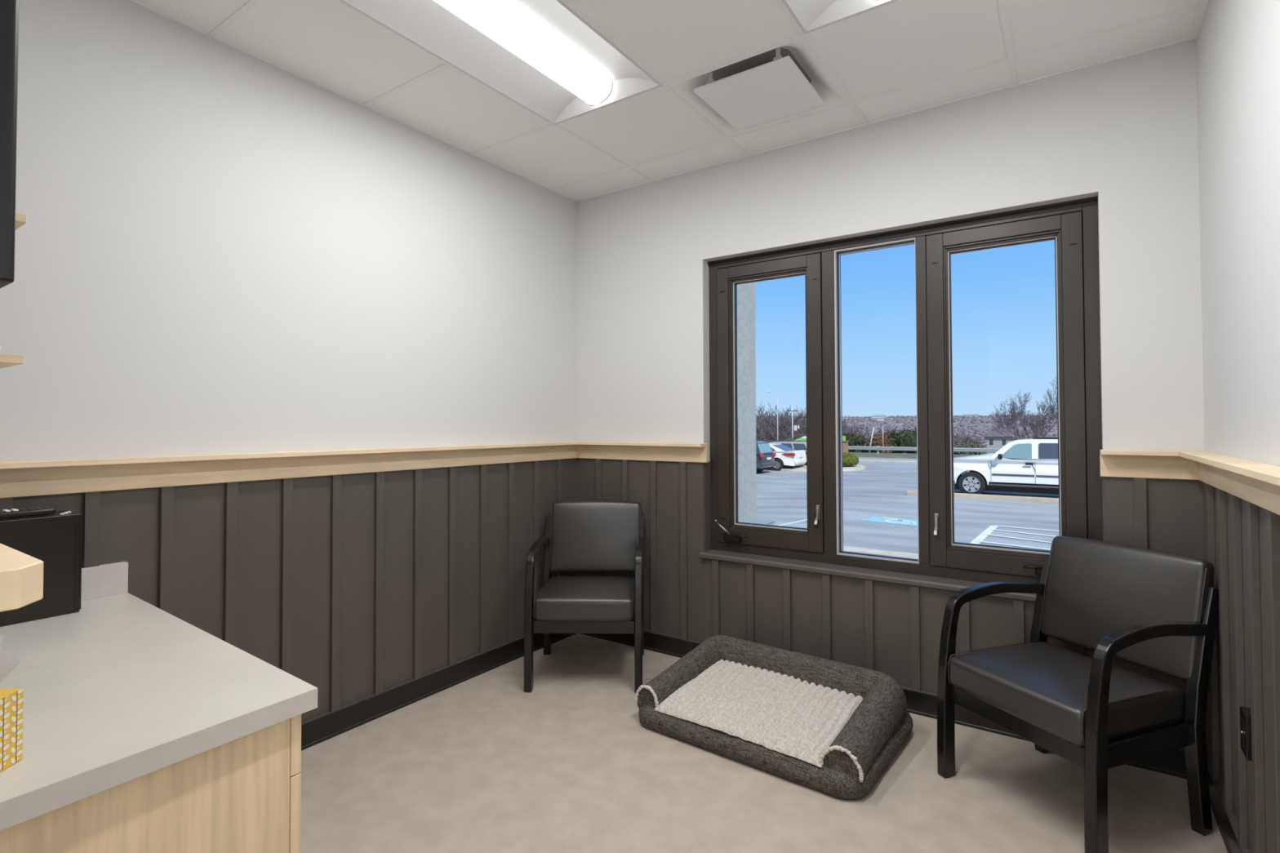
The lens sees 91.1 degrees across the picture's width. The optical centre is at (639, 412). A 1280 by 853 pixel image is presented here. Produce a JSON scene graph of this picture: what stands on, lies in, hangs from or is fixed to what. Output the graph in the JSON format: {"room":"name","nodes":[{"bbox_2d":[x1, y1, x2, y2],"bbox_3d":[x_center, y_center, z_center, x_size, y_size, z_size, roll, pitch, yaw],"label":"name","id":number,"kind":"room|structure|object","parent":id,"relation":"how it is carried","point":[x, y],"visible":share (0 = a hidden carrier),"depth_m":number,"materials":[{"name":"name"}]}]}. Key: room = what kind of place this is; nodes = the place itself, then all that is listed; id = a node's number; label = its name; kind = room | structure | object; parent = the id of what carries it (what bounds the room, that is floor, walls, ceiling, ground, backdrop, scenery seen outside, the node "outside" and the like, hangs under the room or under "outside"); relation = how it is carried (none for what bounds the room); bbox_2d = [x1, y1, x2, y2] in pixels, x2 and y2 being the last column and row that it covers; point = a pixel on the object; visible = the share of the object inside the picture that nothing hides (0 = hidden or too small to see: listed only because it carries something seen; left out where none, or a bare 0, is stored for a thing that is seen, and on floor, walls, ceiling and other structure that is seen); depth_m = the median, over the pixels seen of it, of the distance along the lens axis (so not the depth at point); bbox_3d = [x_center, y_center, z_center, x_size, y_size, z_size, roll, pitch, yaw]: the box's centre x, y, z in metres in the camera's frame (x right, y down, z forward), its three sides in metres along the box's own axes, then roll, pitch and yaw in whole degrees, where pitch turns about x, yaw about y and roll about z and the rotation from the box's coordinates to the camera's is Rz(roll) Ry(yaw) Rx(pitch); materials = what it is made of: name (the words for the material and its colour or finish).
{"room":"veterinary clinic","nodes":[
{"label":"veterinary clinic","id":0,"kind":"room"},
{"bbox_2d":[0,0,577,462],"bbox_3d":[-1.709,0.509,2.233,0.200,4.271,4.850,-1,-1,34],"label":"wall","id":1,"kind":"structure","parent":0,"point":[220,249],"depth_m":2.40,"materials":[{"name":"white paint"}]},
{"bbox_2d":[0,457,577,721],"bbox_3d":[-1.228,0.793,2.730,0.025,1.119,2.962,-1,-1,34],"label":"wainscoting","id":2,"kind":"structure","parent":1,"relation":"attached to","point":[354,587],"depth_m":2.68,"materials":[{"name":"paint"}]},
{"bbox_2d":[0,441,578,498],"bbox_3d":[-1.205,0.211,2.729,0.081,0.105,2.969,-1,-1,34],"label":"trim","id":3,"kind":"structure","parent":1,"relation":"attached to","point":[54,477],"depth_m":2.32,"materials":[{"name":"brown wood"}]},
{"bbox_2d":[301,633,576,751],"bbox_3d":[-1.229,1.300,2.712,0.030,0.105,2.944,-1,-1,34],"label":"baseboard","id":4,"kind":"structure","parent":1,"relation":"attached to","point":[320,728],"depth_m":2.92,"materials":[{"name":"black rubber"}]},
{"bbox_2d":[127,0,1208,202],"bbox_3d":[-0.012,-1.391,1.942,2.983,0.018,2.970,-1,-1,34],"label":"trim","id":5,"kind":"structure","parent":1,"relation":"attached to","point":[1201,9],"depth_m":2.65,"materials":[{"name":"white"}]},
{"bbox_2d":[208,0,1199,190],"bbox_3d":[-0.432,-1.405,1.327,2.983,0.012,4.460,-1,-1,34],"label":"ceiling grid","id":6,"kind":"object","parent":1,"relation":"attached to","point":[1010,58],"depth_m":2.53,"materials":[{"name":"white metal"}]},
{"bbox_2d":[135,0,1199,200],"bbox_3d":[-0.402,-1.525,1.375,3.383,0.246,4.850,-1,-1,34],"label":"ceiling","id":7,"kind":"structure","parent":0,"point":[902,43],"depth_m":2.43,"materials":[{"name":"white tile"}]},
{"bbox_2d":[339,0,662,124],"bbox_3d":[-0.499,-1.418,2.307,0.610,0.112,1.219,-1,-1,34],"label":"ceiling light","id":8,"kind":"object","parent":7,"relation":"attached to","point":[541,55],"visible":1,"depth_m":2.43,"materials":[{"name":"white plastic"}]},
{"bbox_2d":[667,36,848,137],"bbox_3d":[0.520,-1.413,2.717,0.587,0.102,0.587,-1,-1,34],"label":"ceiling vent","id":9,"kind":"object","parent":7,"relation":"in","point":[785,82],"visible":0.99,"depth_m":2.68,"materials":[{"name":"white metal"}]},
{"bbox_2d":[781,0,897,34],"bbox_3d":[0.507,-1.435,1.618,0.610,0.112,1.219,-1,-1,34],"label":"ceiling light","id":10,"kind":"object","parent":7,"relation":"attached to","point":[811,15],"visible":1,"depth_m":2.19,"materials":[{"name":"white plastic"}]},
{"bbox_2d":[299,633,1227,852],"bbox_3d":[-0.463,1.381,1.214,3.383,0.120,4.600,-1,-1,34],"label":"floor","id":11,"kind":"structure","parent":0,"point":[482,763],"depth_m":2.21,"materials":[{"name":"plastic"}]},
{"bbox_2d":[0,714,301,852],"bbox_3d":[-1.354,0.970,1.402,1.212,0.714,0.613,-1,-1,34],"label":"base cabinet","id":12,"kind":"object","parent":11,"relation":"on","point":[242,794],"visible":0.3,"depth_m":1.14,"materials":[{"name":"brown wood"}]},
{"bbox_2d":[0,561,317,831],"bbox_3d":[-1.346,0.543,1.423,1.295,0.138,0.665,-1,-1,34],"label":"countertop","id":13,"kind":"structure","parent":12,"relation":"on","point":[119,689],"depth_m":1.27,"materials":[{"name":"laminate"}]},
{"bbox_2d":[0,635,23,772],"bbox_3d":[-1.043,0.451,0.966,0.146,0.222,0.125,0,-1,-5],"label":"tissue box","id":14,"kind":"object","parent":13,"relation":"on","point":[11,700],"visible":1,"depth_m":1.00,"materials":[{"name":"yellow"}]},
{"bbox_2d":[0,510,82,626],"bbox_3d":[-1.816,0.433,1.697,0.142,0.290,0.442,-1,-1,34],"label":"printer","id":15,"kind":"object","parent":13,"relation":"on","point":[55,540],"visible":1,"depth_m":1.78,"materials":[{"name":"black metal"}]},
{"bbox_2d":[0,506,55,519],"bbox_3d":[-1.752,0.279,1.733,0.050,0.022,0.200,-1,-1,34],"label":"remote control","id":16,"kind":"object","parent":15,"relation":"on","point":[37,511],"visible":1,"depth_m":1.75,"materials":[{"name":"black plastic"}]},
{"bbox_2d":[524,500,644,693],"bbox_3d":[-0.268,0.934,3.358,0.576,0.860,0.628,0,-1,2],"label":"armchair","id":17,"kind":"object","parent":11,"relation":"on","point":[582,535],"visible":1,"depth_m":3.29,"materials":[{"name":"black leather"}]},
{"bbox_2d":[634,635,913,799],"bbox_3d":[0.568,1.226,2.697,1.010,0.241,0.717,-1,-1,38],"label":"dog bed","id":18,"kind":"object","parent":11,"relation":"on","point":[831,727],"visible":1,"depth_m":2.56,"materials":[{"name":"grey fabric"}]},
{"bbox_2d":[639,705,913,799],"bbox_3d":[0.568,1.296,2.695,1.009,0.103,0.716,-1,-1,38],"label":"cushion","id":19,"kind":"object","parent":18,"relation":"on","point":[784,755],"depth_m":2.37,"materials":[{"name":"grey fabric"}]},
{"bbox_2d":[937,535,1218,852],"bbox_3d":[1.493,0.905,2.177,0.628,0.860,0.576,0,-1,-21],"label":"armchair","id":20,"kind":"object","parent":11,"relation":"on","point":[1154,610],"visible":1,"depth_m":2.06,"materials":[{"name":"black leather"}]},
{"bbox_2d":[576,39,1208,752],"bbox_3d":[0.880,0.520,3.200,2.983,4.271,0.331,-1,-1,34],"label":"wall","id":21,"kind":"structure","parent":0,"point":[1122,132],"depth_m":2.91,"materials":[{"name":"white paint"}]},
{"bbox_2d":[580,629,1208,778],"bbox_3d":[0.826,1.302,3.102,2.983,0.105,0.030,-1,-1,34],"label":"baseboard","id":22,"kind":"structure","parent":21,"relation":"attached to","point":[922,703],"depth_m":2.78,"materials":[{"name":"black rubber"}]},
{"bbox_2d":[707,195,1102,582],"bbox_3d":[1.138,-0.055,3.049,1.774,1.613,0.186,-1,-1,34],"label":"window","id":23,"kind":"structure","parent":21,"relation":"attached to","point":[1073,225],"depth_m":2.88,"materials":[{"name":"brown metal"}]},
{"bbox_2d":[1195,0,1279,466],"bbox_3d":[0.918,0.466,0.437,0.200,4.271,4.850,-1,-1,34],"label":"wall","id":24,"kind":"structure","parent":0,"point":[1237,42],"depth_m":1.77,"materials":[{"name":"white paint"}]},
{"bbox_2d":[1206,754,1250,852],"bbox_3d":[1.208,1.260,1.045,0.030,0.105,2.944,-1,-1,34],"label":"baseboard","id":25,"kind":"structure","parent":24,"relation":"attached to","point":[1226,821],"depth_m":1.97,"materials":[{"name":"black rubber"}]},
{"bbox_2d":[1178,451,1279,515],"bbox_3d":[1.190,0.172,1.091,0.081,0.105,2.969,-1,-1,34],"label":"trim","id":26,"kind":"structure","parent":24,"relation":"attached to","point":[1257,483],"depth_m":1.65,"materials":[{"name":"brown wood"}]},
{"bbox_2d":[1202,481,1279,852],"bbox_3d":[1.214,0.753,1.061,0.025,1.119,2.962,-1,-1,34],"label":"wainscoting","id":27,"kind":"structure","parent":24,"relation":"attached to","point":[1242,537],"depth_m":1.75,"materials":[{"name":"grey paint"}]},
{"bbox_2d":[1240,706,1252,760],"bbox_3d":[1.631,0.861,1.687,0.028,0.116,0.072,-1,-1,34],"label":"wall outlet","id":28,"kind":"object","parent":24,"relation":"attached to","point":[1245,713],"visible":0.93,"depth_m":1.67,"materials":[{"name":"black plastic"}]},
{"bbox_2d":[1240,716,1244,731],"bbox_3d":[1.623,0.839,1.693,0.003,0.028,0.032,-1,-1,34],"label":"socket","id":29,"kind":"object","parent":28,"relation":"attached to","point":[1242,718],"depth_m":1.69,"materials":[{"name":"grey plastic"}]},
{"bbox_2d":[1240,733,1244,748],"bbox_3d":[1.623,0.883,1.692,0.003,0.028,0.032,-1,-1,34],"label":"socket","id":30,"kind":"object","parent":28,"relation":"attached to","point":[1242,735],"depth_m":1.69,"materials":[{"name":"black plastic"}]},
{"bbox_3d":[-0.883,-0.050,0.635,2.983,2.721,0.130,-1,-1,34],"label":"wall","id":31,"kind":"structure","parent":0,"visible":0},
{"bbox_2d":[0,0,18,288],"bbox_3d":[-1.318,-0.484,1.101,1.050,0.630,0.134,-1,-1,34],"label":"television","id":32,"kind":"object","parent":31,"relation":"attached to","point":[9,9],"visible":1,"depth_m":0.85,"materials":[{"name":"black plastic"}]},
{"bbox_2d":[0,353,24,368],"bbox_3d":[-1.615,-0.038,1.373,0.660,0.158,0.261,-1,-1,34],"label":"wall shelf","id":33,"kind":"object","parent":31,"relation":"attached to","point":[6,360],"visible":1,"depth_m":1.28,"materials":[{"name":"brown wood"}]},
{"bbox_2d":[15,212,26,230],"bbox_3d":[-1.616,-0.330,1.379,0.660,0.158,0.261,-1,-1,34],"label":"wall shelf","id":34,"kind":"object","parent":31,"relation":"attached to","point":[20,219],"visible":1,"depth_m":1.30,"materials":[{"name":"brown wood"}]},
{"bbox_2d":[0,543,43,612],"bbox_3d":[-1.214,0.139,0.969,1.855,0.029,0.052,-1,-1,34],"label":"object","id":35,"kind":"structure","parent":31,"relation":"attached to","point":[21,574],"depth_m":0.46,"materials":[{"name":"brown wood"}]},
{"label":"outside","id":36,"kind":"structure","parent":0,"visible":0},
{"bbox_2d":[769,416,1057,458],"bbox_3d":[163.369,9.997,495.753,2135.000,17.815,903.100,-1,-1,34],"label":"hills","id":37,"kind":"structure","parent":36,"point":[902,455],"depth_m":326.73,"materials":[{"name":"green plant"}]},
{"bbox_2d":[766,391,777,439],"bbox_3d":[18.514,1.594,87.709,1.475,9.117,0.550,-1,-1,34],"label":"street lamp","id":38,"kind":"object","parent":37,"relation":"on","point":[766,392],"visible":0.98,"depth_m":87.48,"materials":[{"name":"grey metal"}]},
{"bbox_2d":[783,437,795,440],"bbox_3d":[15.964,3.543,66.487,2.230,1.855,1.892,-1,-1,34],"label":"shrub","id":39,"kind":"object","parent":37,"relation":"on","point":[791,438],"visible":0.07,"depth_m":66.23,"materials":[{"name":"green plant"}]},
{"bbox_2d":[786,404,799,438],"bbox_3d":[23.582,2.801,96.638,1.830,8.149,0.567,-1,-1,34],"label":"utility pole","id":40,"kind":"object","parent":37,"relation":"on","point":[794,427],"visible":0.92,"depth_m":96.59,"materials":[{"name":"grey metal"}]},
{"bbox_2d":[755,402,871,440],"bbox_3d":[23.506,4.395,135.318,62.788,12.424,61.253,-1,-1,34],"label":"woodland","id":41,"kind":"object","parent":37,"relation":"on","point":[767,430],"visible":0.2,"depth_m":109.24,"materials":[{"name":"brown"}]},
{"bbox_2d":[842,433,867,452],"bbox_3d":[21.189,3.226,63.346,3.313,2.414,2.070,-1,-1,22],"label":"shrub","id":42,"kind":"object","parent":37,"relation":"on","point":[859,441],"visible":0.46,"depth_m":62.64,"materials":[{"name":"green plant"}]},
{"bbox_2d":[868,426,874,453],"bbox_3d":[21.033,2.553,57.131,0.560,2.510,0.140,-1,-1,34],"label":"marker post","id":43,"kind":"object","parent":37,"relation":"on","point":[873,427],"visible":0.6,"depth_m":57.08,"materials":[{"name":"grey plastic"}]},
{"bbox_2d":[863,432,893,453],"bbox_3d":[23.230,3.026,61.151,2.402,2.166,3.200,0,-1,-6],"label":"shrub","id":44,"kind":"object","parent":37,"relation":"on","point":[877,440],"visible":0.68,"depth_m":60.20,"materials":[{"name":"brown plant"}]},
{"bbox_2d":[871,416,884,421],"bbox_3d":[172.468,4.423,455.154,7.500,3.300,6.800,-1,-1,34],"label":"house","id":45,"kind":"structure","parent":37,"relation":"on","point":[878,418],"depth_m":453.18,"materials":[{"name":"grey"}]},
{"bbox_2d":[872,414,885,417],"bbox_3d":[198.771,3.137,522.004,9.000,3.300,6.800,-1,-1,34],"label":"house","id":46,"kind":"structure","parent":37,"relation":"on","point":[883,415],"depth_m":520.02,"materials":[{"name":"grey"}]},
{"bbox_2d":[883,431,902,453],"bbox_3d":[24.701,3.102,60.990,3.031,2.815,2.666,-1,-1,34],"label":"shrub","id":47,"kind":"object","parent":37,"relation":"on","point":[891,437],"visible":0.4,"depth_m":60.26,"materials":[{"name":"green plant"}]},
{"bbox_2d":[893,426,916,453],"bbox_3d":[26.250,2.625,59.730,4.498,3.196,2.616,-1,-1,17],"label":"shrub","id":48,"kind":"object","parent":37,"relation":"on","point":[904,439],"visible":0.49,"depth_m":59.30,"materials":[{"name":"green plant"}]},
{"bbox_2d":[761,413,1057,442],"bbox_3d":[154.844,8.070,430.797,352.526,18.624,401.773,-1,-1,34],"label":"woodland","id":49,"kind":"object","parent":37,"relation":"on","point":[974,428],"visible":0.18,"depth_m":375.11,"materials":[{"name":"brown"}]},
{"bbox_2d":[848,445,999,454],"bbox_3d":[12.829,3.300,58.556,130.150,0.700,0.290,-1,-1,34],"label":"guard rail","id":50,"kind":"object","parent":37,"relation":"on","point":[877,448],"visible":0.07,"depth_m":52.12,"materials":[{"name":"silver metal"}]},
{"bbox_2d":[843,423,1055,453],"bbox_3d":[71.310,7.266,145.017,90.750,9.413,145.905,-1,-1,34],"label":"brush","id":51,"kind":"object","parent":37,"relation":"on","point":[964,440],"visible":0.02,"depth_m":85.64,"materials":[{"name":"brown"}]},
{"bbox_2d":[953,440,969,454],"bbox_3d":[31.361,3.626,62.133,2.458,1.798,2.122,-1,-1,34],"label":"shrub","id":52,"kind":"object","parent":37,"relation":"on","point":[957,444],"visible":0.41,"depth_m":61.53,"materials":[{"name":"green plant"}]},
{"bbox_2d":[962,413,978,417],"bbox_3d":[261.715,2.349,497.137,10.500,3.300,6.800,-1,-1,34],"label":"house","id":53,"kind":"structure","parent":37,"relation":"on","point":[963,415],"depth_m":495.12,"materials":[{"name":"grey"}]},
{"bbox_2d":[964,441,986,454],"bbox_3d":[32.835,3.770,61.789,2.398,1.860,2.039,-1,-1,34],"label":"shrub","id":54,"kind":"object","parent":37,"relation":"on","point":[974,445],"visible":0.41,"depth_m":61.35,"materials":[{"name":"green plant"}]},
{"bbox_2d":[980,425,1018,453],"bbox_3d":[91.242,7.791,159.264,7.800,9.400,8.400,-1,-1,34],"label":"house","id":55,"kind":"structure","parent":37,"relation":"on","point":[994,439],"depth_m":156.86,"materials":[{"name":"grey"}]},
{"bbox_2d":[990,407,1049,439],"bbox_3d":[55.614,3.269,92.097,7.834,8.302,8.993,-1,-1,34],"label":"bare tree","id":56,"kind":"object","parent":37,"relation":"on","point":[1026,420],"visible":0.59,"depth_m":91.23,"materials":[{"name":"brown plant"}]},
{"bbox_2d":[991,387,1057,439],"bbox_3d":[54.720,1.849,87.961,9.845,10.574,8.654,-1,-1,34],"label":"bare tree","id":57,"kind":"object","parent":37,"relation":"on","point":[1051,410],"visible":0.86,"depth_m":87.29,"materials":[{"name":"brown plant"}]},
{"bbox_2d":[1014,430,1053,440],"bbox_3d":[102.972,8.696,165.765,12.200,8.100,9.600,-1,-1,34],"label":"house","id":58,"kind":"structure","parent":37,"relation":"on","point":[1031,434],"depth_m":163.97,"materials":[{"name":"grey"}]},
{"bbox_2d":[1042,376,1057,415],"bbox_3d":[38.230,-0.482,53.397,8.765,9.454,7.926,1,-1,-34],"label":"bare tree","id":59,"kind":"object","parent":37,"relation":"on","point":[1055,387],"visible":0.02,"depth_m":56.24,"materials":[{"name":"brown plant"}]},
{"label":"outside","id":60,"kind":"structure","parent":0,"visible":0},
{"bbox_2d":[756,457,1059,553],"bbox_3d":[-7.676,3.498,37.554,230.000,0.802,46.700,-1,-1,34],"label":"parking lot","id":61,"kind":"structure","parent":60,"point":[878,513],"depth_m":16.94,"materials":[{"name":"grey asphalt"}]},
{"bbox_2d":[737,282,756,519],"bbox_3d":[2.381,-1.281,15.806,0.880,8.240,0.580,-1,-1,34],"label":"pier","id":62,"kind":"structure","parent":61,"relation":"on","point":[746,397],"depth_m":15.41,"materials":[{"name":"white concrete"}]},
{"bbox_2d":[755,440,775,471],"bbox_3d":[4.915,2.360,33.990,4.480,1.660,1.860,-1,-1,34],"label":"car","id":63,"kind":"object","parent":61,"relation":"on","point":[765,456],"visible":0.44,"depth_m":32.59,"materials":[{"name":"grey paint"}]},
{"bbox_2d":[755,440,806,442],"bbox_3d":[0.676,2.794,49.786,30.000,1.440,0.500,-1,-1,34],"label":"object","id":64,"kind":"structure","parent":61,"relation":"on","point":[766,441],"depth_m":43.72,"materials":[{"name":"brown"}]},
{"bbox_2d":[768,441,806,465],"bbox_3d":[8.644,2.517,38.465,4.780,1.500,1.860,-1,-1,34],"label":"car","id":65,"kind":"object","parent":61,"relation":"on","point":[797,446],"visible":0.02,"depth_m":37.18,"materials":[{"name":"grey paint"}]},
{"bbox_2d":[768,443,806,471],"bbox_3d":[6.958,2.496,36.123,4.880,1.460,1.868,-1,-1,34],"label":"car","id":66,"kind":"object","parent":61,"relation":"on","point":[785,456],"visible":0.36,"depth_m":34.57,"materials":[{"name":"white paint"}]},
{"bbox_2d":[782,453,795,456],"bbox_3d":[8.088,2.275,34.246,0.730,0.180,0.038,-1,-1,34],"label":"tail light","id":67,"kind":"object","parent":66,"relation":"attached to","point":[784,454],"depth_m":34.22,"materials":[{"name":"red plastic"}]},
{"bbox_2d":[768,464,865,471],"bbox_3d":[10.122,3.170,36.836,5.800,0.120,6.600,-1,-1,34],"label":"curb","id":68,"kind":"object","parent":61,"relation":"on","point":[862,467],"visible":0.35,"depth_m":34.31,"materials":[{"name":"concrete"}]},
{"bbox_2d":[782,464,860,469],"bbox_3d":[10.122,3.095,36.838,5.200,0.030,6.000,-1,-1,34],"label":"gravel","id":69,"kind":"object","parent":68,"relation":"on","point":[804,467],"visible":0.28,"depth_m":34.99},
{"bbox_2d":[842,452,858,466],"bbox_3d":[11.563,2.674,35.862,1.798,0.850,1.705,-1,-1,34],"label":"round shrub","id":70,"kind":"object","parent":69,"relation":"on","point":[848,460],"visible":0.54,"depth_m":35.22,"materials":[{"name":"green plant"}]},
{"bbox_2d":[794,435,845,440],"bbox_3d":[14.579,2.684,50.923,2.970,1.620,4.330,-1,-1,34],"label":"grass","id":71,"kind":"structure","parent":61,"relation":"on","point":[804,437],"depth_m":49.65,"materials":[{"name":"green plant"}]},
{"bbox_2d":[842,440,848,453],"bbox_3d":[13.291,2.571,41.185,0.660,1.470,0.660,-1,-1,34],"label":"brick pillar","id":72,"kind":"structure","parent":61,"relation":"on","point":[845,443],"depth_m":40.89,"materials":[{"name":"brown brick"}]},
{"bbox_2d":[858,459,917,462],"bbox_3d":[19.106,3.400,41.289,130.000,0.380,0.700,-1,-1,34],"label":"kerb","id":73,"kind":"object","parent":61,"relation":"on","point":[879,460],"depth_m":42.45,"materials":[{"name":"concrete"}]},
{"bbox_2d":[906,490,1058,502],"bbox_3d":[14.741,2.668,17.158,13.954,0.320,0.160,-1,-1,33],"label":"curb","id":74,"kind":"object","parent":61,"relation":"on","point":[908,492],"visible":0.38,"depth_m":19.41,"materials":[{"name":"concrete"}]},
{"bbox_2d":[953,437,1058,494],"bbox_3d":[12.656,1.750,20.139,5.430,1.905,2.320,-1,-1,34],"label":"utility vehicle","id":75,"kind":"object","parent":61,"relation":"on","point":[1028,465],"visible":0.42,"depth_m":19.69,"materials":[{"name":"white paint"}]},
{"bbox_2d":[997,453,1002,459],"bbox_3d":[11.335,1.380,19.765,0.120,0.170,0.200,-1,-1,34],"label":"mirror","id":76,"kind":"object","parent":75,"relation":"attached to","point":[999,455],"depth_m":19.69,"materials":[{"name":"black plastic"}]},
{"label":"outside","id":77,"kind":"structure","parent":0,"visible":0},
{"bbox_2d":[843,546,918,559],"bbox_3d":[25.774,2.183,-8.289,63.000,0.220,8.840,-1,-1,34],"label":"sidewalk","id":78,"kind":"structure","parent":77,"point":[902,554],"depth_m":11.38,"materials":[{"name":"concrete"}]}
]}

